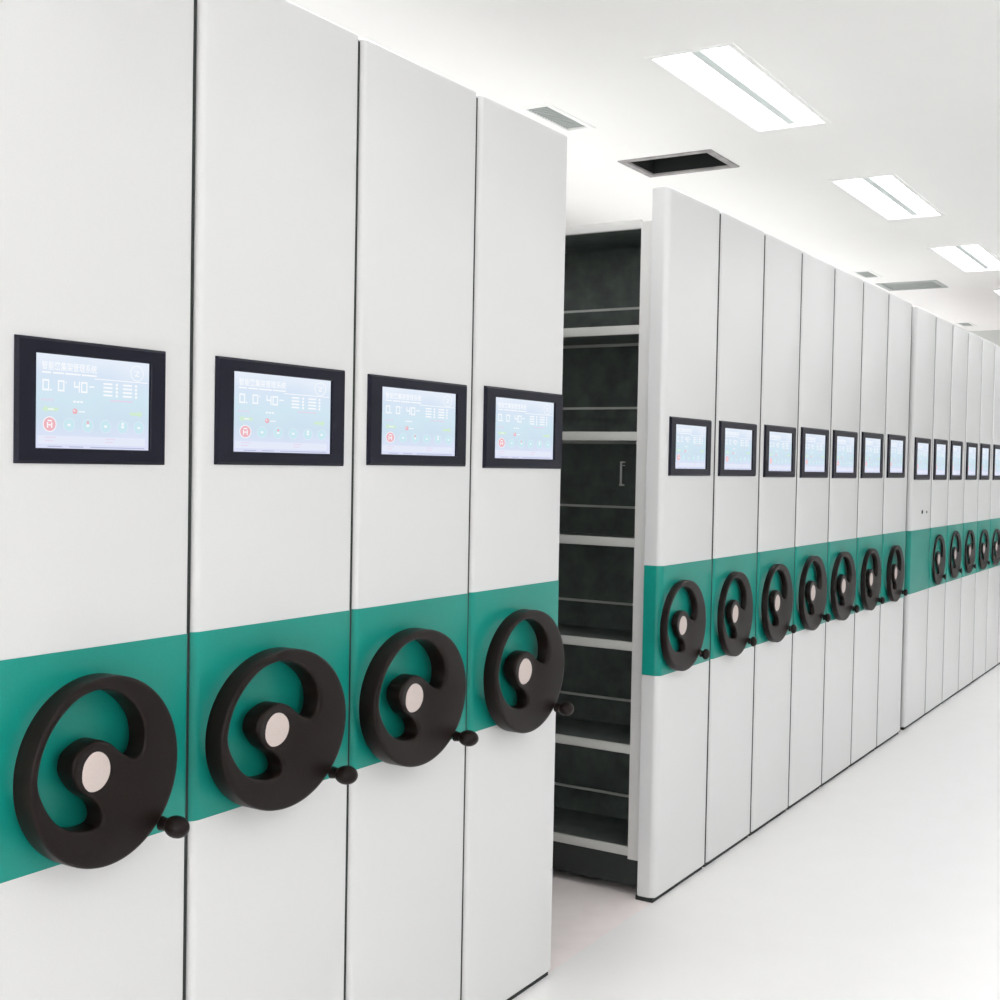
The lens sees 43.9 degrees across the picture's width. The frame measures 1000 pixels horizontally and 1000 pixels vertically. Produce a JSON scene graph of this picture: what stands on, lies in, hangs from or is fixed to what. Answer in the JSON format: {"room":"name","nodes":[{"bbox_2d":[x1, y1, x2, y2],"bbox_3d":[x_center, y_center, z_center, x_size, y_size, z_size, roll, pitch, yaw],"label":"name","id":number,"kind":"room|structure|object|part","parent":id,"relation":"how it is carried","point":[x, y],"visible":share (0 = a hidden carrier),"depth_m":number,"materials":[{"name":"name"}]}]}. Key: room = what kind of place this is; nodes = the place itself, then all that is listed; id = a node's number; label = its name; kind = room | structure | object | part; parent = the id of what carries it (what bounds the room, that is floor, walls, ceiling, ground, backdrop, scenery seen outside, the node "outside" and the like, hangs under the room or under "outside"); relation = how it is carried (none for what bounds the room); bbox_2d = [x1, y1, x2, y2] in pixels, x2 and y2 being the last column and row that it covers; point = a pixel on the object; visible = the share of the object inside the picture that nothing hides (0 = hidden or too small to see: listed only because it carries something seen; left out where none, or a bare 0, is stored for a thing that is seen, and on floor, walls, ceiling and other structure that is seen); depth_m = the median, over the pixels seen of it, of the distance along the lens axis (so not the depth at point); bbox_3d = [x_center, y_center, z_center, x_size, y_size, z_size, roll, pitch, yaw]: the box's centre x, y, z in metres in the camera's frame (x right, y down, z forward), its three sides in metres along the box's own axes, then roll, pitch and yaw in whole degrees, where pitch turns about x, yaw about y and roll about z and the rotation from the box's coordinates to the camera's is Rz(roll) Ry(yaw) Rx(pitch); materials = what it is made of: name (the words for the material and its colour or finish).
{"room":"archive storage room","nodes":[
{"label":"archive storage room","id":0,"kind":"room"},
{"bbox_2d":[288,0,999,330],"bbox_3d":[1.216,-1.732,6.277,7.900,0.120,24.000,2,2,32],"label":"ceiling","id":1,"kind":"structure","parent":0,"point":[908,89],"depth_m":5.08,"materials":[{"name":"white paint"}]},
{"bbox_2d":[518,103,595,132],"bbox_3d":[0.252,-1.682,5.400,0.152,0.045,0.422,2,2,32],"label":"ceiling vent","id":2,"kind":"object","parent":1,"relation":"in","point":[548,113],"visible":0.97,"depth_m":5.39,"materials":[{"name":"white metal"}]},
{"bbox_2d":[618,149,739,177],"bbox_3d":[0.894,-1.872,6.164,0.493,0.406,0.379,2,2,32],"label":"ceiling vent","id":3,"kind":"object","parent":1,"relation":"in","point":[701,160],"visible":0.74,"depth_m":6.28,"materials":[{"name":"black metal"}]},
{"bbox_2d":[644,42,831,132],"bbox_3d":[0.987,-1.661,4.982,0.346,0.055,1.171,2,2,32],"label":"ceiling light","id":4,"kind":"object","parent":1,"relation":"attached to","point":[724,75],"visible":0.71,"depth_m":4.96,"materials":[{"name":"white paint"}]},
{"bbox_2d":[661,53,783,125],"bbox_3d":[0.914,-1.671,5.027,0.130,0.020,1.127,2,2,32],"label":"diffuser","id":5,"kind":"object","parent":4,"relation":"attached to","point":[692,68],"depth_m":5.00,"materials":[{"name":"white plastic"}]},
{"bbox_2d":[704,46,817,120],"bbox_3d":[1.060,-1.666,4.936,0.130,0.020,1.127,2,2,32],"label":"diffuser","id":6,"kind":"object","parent":4,"relation":"attached to","point":[725,59],"depth_m":4.93,"materials":[{"name":"white plastic"}]},
{"bbox_2d":[851,270,882,278],"bbox_3d":[2.826,-1.756,9.545,0.152,0.045,0.362,2,2,32],"label":"ceiling vent","id":7,"kind":"object","parent":1,"relation":"in","point":[863,274],"visible":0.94,"depth_m":9.55,"materials":[{"name":"white metal"}]},
{"bbox_2d":[827,173,944,220],"bbox_3d":[2.163,-1.695,6.876,0.346,0.055,1.171,2,2,32],"label":"ceiling light","id":8,"kind":"object","parent":1,"relation":"attached to","point":[888,196],"visible":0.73,"depth_m":6.90,"materials":[{"name":"white paint"}]},
{"bbox_2d":[840,179,908,215],"bbox_3d":[2.091,-1.705,6.921,0.130,0.020,1.127,2,2,32],"label":"diffuser","id":9,"kind":"object","parent":8,"relation":"attached to","point":[864,191],"depth_m":6.92,"materials":[{"name":"white plastic"}]},
{"bbox_2d":[872,176,935,212],"bbox_3d":[2.237,-1.699,6.830,0.130,0.020,1.127,2,2,32],"label":"diffuser","id":10,"kind":"object","parent":8,"relation":"attached to","point":[894,187],"depth_m":6.83,"materials":[{"name":"white plastic"}]},
{"bbox_2d":[876,280,947,290],"bbox_3d":[3.349,-1.776,10.068,0.475,0.076,0.430,2,2,32],"label":"ceiling vent","id":11,"kind":"object","parent":1,"relation":"in","point":[929,284],"visible":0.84,"depth_m":10.10,"materials":[{"name":"grey metal"}]},
{"bbox_2d":[927,244,999,272],"bbox_3d":[3.335,-1.728,8.762,0.346,0.055,1.171,2,2,32],"label":"ceiling light","id":12,"kind":"object","parent":1,"relation":"attached to","point":[970,257],"visible":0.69,"depth_m":8.79,"materials":[{"name":"white paint"}]},
{"bbox_2d":[937,247,982,268],"bbox_3d":[3.262,-1.738,8.807,0.130,0.020,1.127,2,2,32],"label":"diffuser","id":13,"kind":"object","parent":12,"relation":"attached to","point":[957,257],"depth_m":8.83,"materials":[{"name":"white plastic"}]},
{"bbox_2d":[963,245,999,266],"bbox_3d":[3.408,-1.733,8.716,0.130,0.020,1.127,2,2,32],"label":"diffuser","id":14,"kind":"object","parent":12,"relation":"attached to","point":[980,254],"depth_m":8.70,"materials":[{"name":"white plastic"}]},
{"bbox_2d":[955,322,976,326],"bbox_3d":[4.752,-1.811,12.645,0.152,0.045,0.362,2,2,32],"label":"ceiling vent","id":15,"kind":"object","parent":1,"relation":"in","point":[962,324],"visible":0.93,"depth_m":12.66,"materials":[{"name":"white metal"}]},
{"bbox_2d":[968,330,999,346],"bbox_3d":[5.497,-1.546,13.188,7.900,0.500,0.350,2,2,32],"label":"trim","id":16,"kind":"structure","parent":1,"relation":"attached to","point":[993,336],"depth_m":13.16,"materials":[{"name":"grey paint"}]},
{"bbox_2d":[990,289,999,296],"bbox_3d":[4.506,-1.762,10.647,0.346,0.055,1.171,2,2,32],"label":"ceiling light","id":17,"kind":"object","parent":1,"relation":"attached to","point":[997,292],"visible":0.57,"depth_m":10.39,"materials":[{"name":"white paint"}]},
{"bbox_2d":[512,664,999,999],"bbox_3d":[1.159,1.326,6.367,7.900,0.100,24.000,2,2,32],"label":"floor","id":18,"kind":"structure","parent":0,"point":[882,882],"depth_m":4.11,"materials":[{"name":"white plastic"}]},
{"bbox_2d":[0,0,196,999],"bbox_3d":[-1.480,0.163,2.568,2.097,2.350,0.479,2,2,32],"label":"shelving unit","id":19,"kind":"object","parent":18,"relation":"on","point":[98,97],"visible":1,"depth_m":2.07,"materials":[{"name":"white metal"}]},
{"bbox_3d":[-0.562,0.564,2.140,0.061,0.039,0.038,2,2,32],"label":"crank knob","id":20,"kind":"part","parent":19,"relation":"part of","materials":[{"name":"brown plastic"}]},
{"bbox_2d":[186,0,359,999],"bbox_3d":[-1.229,0.155,2.973,2.097,2.350,0.474,2,2,32],"label":"shelving unit","id":21,"kind":"object","parent":18,"relation":"on","point":[270,774],"visible":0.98,"depth_m":2.45,"materials":[{"name":"white metal"}]},
{"bbox_3d":[-0.318,0.561,2.533,0.061,0.038,0.044,2,2,32],"label":"crank knob","id":22,"kind":"part","parent":21,"relation":"part of","materials":[{"name":"brown plastic"}]},
{"bbox_2d":[346,38,478,999],"bbox_3d":[-0.982,0.148,3.371,2.097,2.350,0.464,2,2,32],"label":"shelving unit","id":23,"kind":"object","parent":18,"relation":"on","point":[416,218],"visible":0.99,"depth_m":2.85,"materials":[{"name":"white metal"}]},
{"bbox_3d":[-0.079,0.560,2.918,0.061,0.038,0.044,2,2,32],"label":"crank knob","id":24,"kind":"part","parent":23,"relation":"part of","materials":[{"name":"brown plastic"}]},
{"bbox_2d":[462,95,573,999],"bbox_3d":[-0.746,0.141,3.765,2.082,2.350,0.453,2,2,32],"label":"shelving unit","id":25,"kind":"object","parent":18,"relation":"on","point":[515,669],"visible":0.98,"depth_m":3.24,"materials":[{"name":"white metal"}]},
{"bbox_3d":[0.174,0.563,3.348,0.052,0.039,0.044,2,2,32],"label":"crank knob","id":26,"kind":"part","parent":25,"relation":"part of","materials":[{"name":"brown plastic"}]},
{"bbox_2d":[553,187,720,902],"bbox_3d":[-0.173,0.123,4.728,2.038,2.350,0.471,2,2,32],"label":"shelving unit","id":27,"kind":"object","parent":18,"relation":"on","point":[641,298],"visible":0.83,"depth_m":4.29,"materials":[{"name":"white metal"}]},
{"bbox_3d":[0.144,1.169,4.545,0.885,0.014,0.314,2,2,32],"label":"shelf","id":28,"kind":"part","parent":27,"relation":"part of","materials":[{"name":"grey metal"}]},
{"bbox_3d":[0.199,1.057,4.628,0.885,0.008,0.008,2,2,32],"label":"rail","id":29,"kind":"part","parent":27,"relation":"part of","materials":[{"name":"grey metal"}]},
{"bbox_3d":[0.150,0.825,4.535,0.885,0.014,0.314,2,2,32],"label":"shelf","id":30,"kind":"part","parent":27,"relation":"part of","materials":[{"name":"grey metal"}]},
{"bbox_3d":[0.157,0.478,4.525,0.885,0.014,0.314,2,2,32],"label":"shelf","id":31,"kind":"part","parent":27,"relation":"part of","materials":[{"name":"grey metal"}]},
{"bbox_3d":[0.212,0.365,4.608,0.885,0.008,0.008,2,2,32],"label":"rail","id":32,"kind":"part","parent":27,"relation":"part of","materials":[{"name":"grey metal"}]},
{"bbox_3d":[0.205,0.712,4.618,0.885,0.008,0.008,2,2,32],"label":"rail","id":33,"kind":"part","parent":27,"relation":"part of","materials":[{"name":"grey metal"}]},
{"bbox_3d":[0.163,0.130,4.515,0.885,0.014,0.314,2,2,32],"label":"shelf","id":34,"kind":"part","parent":27,"relation":"part of","materials":[{"name":"grey metal"}]},
{"bbox_3d":[0.218,0.018,4.597,0.885,0.008,0.008,2,2,32],"label":"rail","id":35,"kind":"part","parent":27,"relation":"part of","materials":[{"name":"grey metal"}]},
{"bbox_3d":[-0.143,0.119,4.896,1.822,2.110,0.010,2,2,32],"label":"panel","id":36,"kind":"part","parent":27,"relation":"part of","materials":[{"name":"grey metal"}]},
{"bbox_3d":[0.225,-0.338,4.587,0.885,0.008,0.008,2,2,32],"label":"rail","id":37,"kind":"part","parent":27,"relation":"part of","materials":[{"name":"grey metal"}]},
{"bbox_3d":[0.176,-0.581,4.494,0.885,0.014,0.314,2,2,32],"label":"shelf","id":38,"kind":"part","parent":27,"relation":"part of","materials":[{"name":"grey metal"}]},
{"bbox_3d":[0.232,-0.693,4.576,0.885,0.008,0.008,2,2,32],"label":"rail","id":39,"kind":"part","parent":27,"relation":"part of","materials":[{"name":"grey metal"}]},
{"bbox_2d":[619,461,625,485],"bbox_3d":[0.450,-0.096,4.500,0.022,0.089,0.030,2,2,32],"label":"wire hook","id":40,"kind":"object","parent":27,"relation":"attached to","point":[621,462],"visible":1,"depth_m":4.49,"materials":[{"name":"white paint"}]},
{"bbox_3d":[0.479,0.143,4.138,0.050,2.130,0.040,2,2,32],"label":"post","id":41,"kind":"part","parent":27,"relation":"part of","materials":[{"name":"white metal"}]},
{"bbox_3d":[0.617,0.145,4.248,0.062,2.336,0.430,2,2,32],"label":"panel","id":42,"kind":"part","parent":27,"relation":"part of","materials":[{"name":"white metal"}]},
{"bbox_3d":[0.706,0.530,4.265,0.030,0.037,0.042,2,2,32],"label":"crank knob","id":43,"kind":"part","parent":27,"relation":"part of","materials":[{"name":"brown plastic"}]},
{"bbox_2d":[702,212,765,866],"bbox_3d":[0.071,0.117,5.123,2.038,2.350,0.457,2,2,32],"label":"shelving unit","id":44,"kind":"object","parent":18,"relation":"on","point":[742,245],"visible":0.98,"depth_m":4.59,"materials":[{"name":"white metal"}]},
{"bbox_3d":[0.950,0.532,4.659,0.030,0.038,0.038,2,2,32],"label":"crank knob","id":45,"kind":"part","parent":44,"relation":"part of","materials":[{"name":"brown plastic"}]},
{"bbox_2d":[748,233,802,835],"bbox_3d":[0.310,0.110,5.507,2.038,2.350,0.449,2,2,32],"label":"shelving unit","id":46,"kind":"object","parent":18,"relation":"on","point":[775,628],"visible":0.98,"depth_m":4.98,"materials":[{"name":"white metal"}]},
{"bbox_3d":[1.194,0.525,5.051,0.030,0.039,0.039,2,2,32],"label":"crank knob","id":47,"kind":"part","parent":46,"relation":"part of","materials":[{"name":"brown plastic"}]},
{"bbox_2d":[786,251,834,809],"bbox_3d":[0.549,0.103,5.892,2.038,2.350,0.457,2,2,32],"label":"shelving unit","id":48,"kind":"object","parent":18,"relation":"on","point":[810,617],"visible":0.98,"depth_m":5.36,"materials":[{"name":"white metal"}]},
{"bbox_3d":[1.436,0.517,5.441,0.030,0.040,0.040,2,2,32],"label":"crank knob","id":49,"kind":"part","parent":48,"relation":"part of","materials":[{"name":"brown plastic"}]},
{"bbox_2d":[819,267,863,786],"bbox_3d":[0.791,0.096,6.282,2.038,2.350,0.460,2,2,32],"label":"shelving unit","id":50,"kind":"object","parent":18,"relation":"on","point":[849,289],"visible":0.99,"depth_m":5.75,"materials":[{"name":"white metal"}]},
{"bbox_3d":[1.674,0.511,5.825,0.030,0.039,0.041,2,2,32],"label":"crank knob","id":51,"kind":"part","parent":50,"relation":"part of","materials":[{"name":"brown plastic"}]},
{"bbox_2d":[849,281,888,766],"bbox_3d":[1.035,0.089,6.674,2.038,2.350,0.463,2,2,32],"label":"shelving unit","id":52,"kind":"object","parent":18,"relation":"on","point":[868,597],"visible":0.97,"depth_m":6.14,"materials":[{"name":"white metal"}]},
{"bbox_3d":[1.912,0.502,6.208,0.030,0.038,0.037,2,2,32],"label":"crank knob","id":53,"kind":"part","parent":52,"relation":"part of","materials":[{"name":"brown plastic"}]},
{"bbox_2d":[875,293,911,748],"bbox_3d":[1.287,0.082,7.080,2.038,2.350,0.492,2,2,32],"label":"shelving unit","id":54,"kind":"object","parent":18,"relation":"on","point":[900,310],"visible":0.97,"depth_m":6.54,"materials":[{"name":"white metal"}]},
{"bbox_3d":[2.158,0.493,6.603,0.030,0.037,0.035,2,2,32],"label":"crank knob","id":55,"kind":"part","parent":54,"relation":"part of","materials":[{"name":"brown plastic"}]},
{"bbox_2d":[900,306,935,729],"bbox_3d":[1.563,0.072,7.577,1.983,2.350,0.481,2,2,32],"label":"shelving unit","id":56,"kind":"object","parent":18,"relation":"on","point":[923,341],"visible":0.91,"depth_m":7.00,"materials":[{"name":"white metal"}]},
{"bbox_2d":[923,316,952,715],"bbox_3d":[1.819,0.065,7.965,2.007,2.350,0.449,2,2,32],"label":"shelving unit","id":57,"kind":"object","parent":18,"relation":"on","point":[944,329],"visible":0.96,"depth_m":7.43,"materials":[{"name":"white metal"}]},
{"bbox_2d":[940,324,968,703],"bbox_3d":[2.060,0.059,8.354,2.007,2.350,0.466,2,2,32],"label":"shelving unit","id":58,"kind":"object","parent":18,"relation":"on","point":[960,336],"visible":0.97,"depth_m":7.82,"materials":[{"name":"white metal"}]},
{"bbox_2d":[957,332,982,692],"bbox_3d":[2.305,0.051,8.748,2.007,2.350,0.461,2,2,32],"label":"shelving unit","id":59,"kind":"object","parent":18,"relation":"on","point":[975,343],"visible":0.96,"depth_m":8.21,"materials":[{"name":"white metal"}]},
{"bbox_2d":[971,339,994,682],"bbox_3d":[2.545,0.045,9.134,2.007,2.350,0.449,2,2,32],"label":"shelving unit","id":60,"kind":"object","parent":18,"relation":"on","point":[988,351],"visible":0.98,"depth_m":8.60,"materials":[{"name":"white metal"}]},
{"bbox_2d":[984,345,999,673],"bbox_3d":[2.784,0.038,9.520,2.007,2.350,0.459,2,2,32],"label":"shelving unit","id":61,"kind":"object","parent":18,"relation":"on","point":[994,537],"visible":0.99,"depth_m":8.94,"materials":[{"name":"white metal"}]},
{"bbox_2d":[996,593,999,665],"bbox_3d":[3.026,0.031,9.909,2.007,2.350,0.457,2,2,32],"label":"shelving unit","id":62,"kind":"object","parent":18,"relation":"on","point":[998,659],"visible":0.08,"depth_m":9.25,"materials":[{"name":"white metal"}]}
]}

